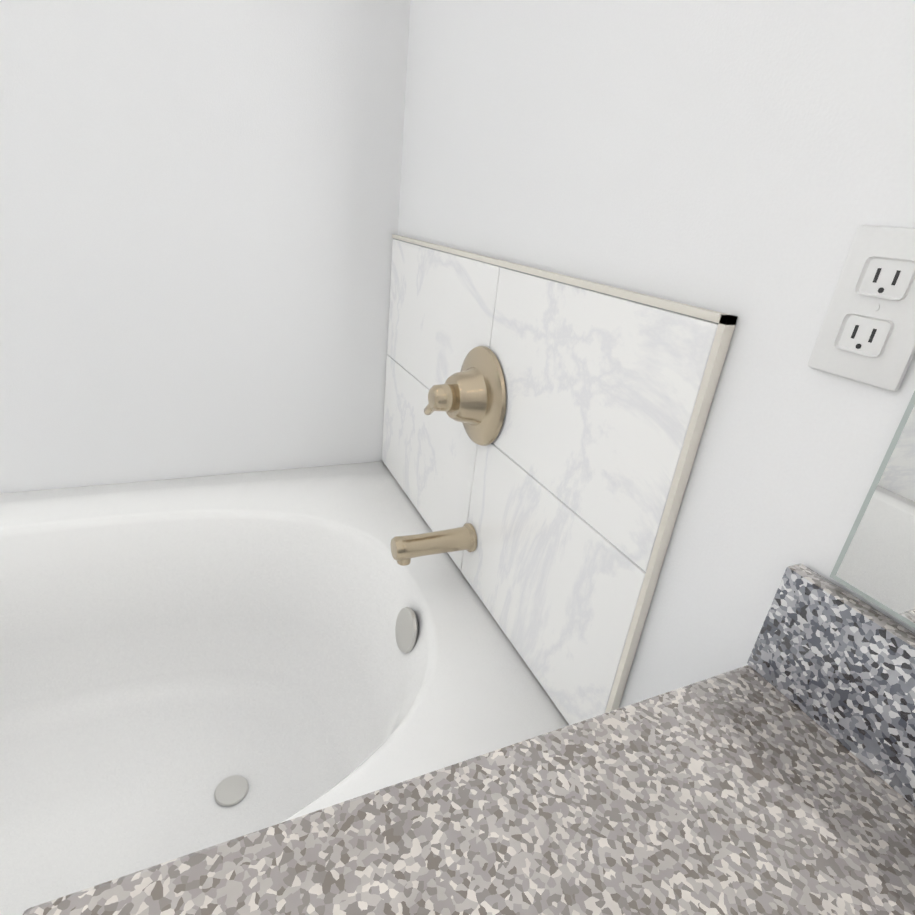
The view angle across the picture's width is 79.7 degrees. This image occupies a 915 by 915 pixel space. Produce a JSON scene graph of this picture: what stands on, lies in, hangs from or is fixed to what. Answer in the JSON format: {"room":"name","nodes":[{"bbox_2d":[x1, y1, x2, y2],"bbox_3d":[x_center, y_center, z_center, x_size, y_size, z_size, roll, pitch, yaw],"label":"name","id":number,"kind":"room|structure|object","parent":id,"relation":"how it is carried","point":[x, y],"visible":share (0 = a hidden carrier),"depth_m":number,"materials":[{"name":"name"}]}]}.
{"room":"bathroom","nodes":[
{"label":"bathroom","id":0,"kind":"room"},
{"bbox_2d":[0,0,409,493],"bbox_3d":[-3.525,-0.323,-0.147,7.400,2.440,0.100,-5,26,-24],"label":"wall","id":1,"kind":"structure","parent":0,"point":[199,208],"depth_m":1.18,"materials":[{"name":"paint"}]},
{"bbox_2d":[398,0,914,707],"bbox_3d":[0.732,0.238,-0.331,0.100,2.440,4.300,-5,26,-24],"label":"wall","id":2,"kind":"structure","parent":0,"point":[750,164],"depth_m":0.54,"materials":[{"name":"paint"}]},
{"bbox_2d":[381,234,737,724],"bbox_3d":[0.020,-0.063,1.048,0.013,0.606,1.016,-5,26,-24],"label":"tub surround tile","id":3,"kind":"structure","parent":2,"relation":"attached to","point":[562,493],"depth_m":0.78,"materials":[{"name":"tile"}]},
{"bbox_2d":[391,523,476,565],"bbox_3d":[-0.046,0.162,1.030,0.157,0.059,0.056,-5,26,-24],"label":"tub spout","id":4,"kind":"object","parent":3,"relation":"attached to","point":[405,549],"visible":1,"depth_m":1.01,"materials":[{"name":"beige metal"}]},
{"bbox_2d":[424,346,505,445],"bbox_3d":[-0.001,-0.104,0.950,0.098,0.176,0.176,-5,26,-24],"label":"tub valve","id":5,"kind":"object","parent":3,"relation":"attached to","point":[471,395],"visible":1,"depth_m":0.92,"materials":[{"name":"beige metal"}]},
{"bbox_2d":[808,225,914,391],"bbox_3d":[0.309,-0.111,0.404,0.010,0.109,0.070,-5,26,-24],"label":"electrical outlet plate","id":6,"kind":"object","parent":2,"relation":"attached to","point":[866,335],"visible":1,"depth_m":0.40,"materials":[{"name":"plastic"}]},
{"bbox_2d":[830,391,914,628],"bbox_3d":[0.654,-0.085,-0.354,0.006,1.051,1.449,-5,26,-24],"label":"vanity mirror","id":7,"kind":"object","parent":2,"relation":"attached to","point":[875,563],"visible":1,"depth_m":0.41,"materials":[{"name":"silver mirror"}]},
{"bbox_3d":[-2.806,1.689,-1.355,7.600,0.100,4.300,-5,26,-24],"label":"floor","id":8,"kind":"structure","parent":0,"visible":0},
{"bbox_2d":[0,461,568,914],"bbox_3d":[-0.701,0.566,0.897,1.544,0.557,1.194,-5,26,-24],"label":"bathtub","id":9,"kind":"object","parent":8,"relation":"on","point":[190,665],"visible":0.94,"depth_m":1.18,"materials":[{"name":"ceramic"}]},
{"bbox_2d":[23,564,914,914],"bbox_3d":[0.295,0.868,-0.063,0.566,0.982,1.511,-5,26,-24],"label":"countertop","id":10,"kind":"structure","parent":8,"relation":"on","point":[775,776],"depth_m":0.36,"materials":[{"name":"stone"}]}
]}

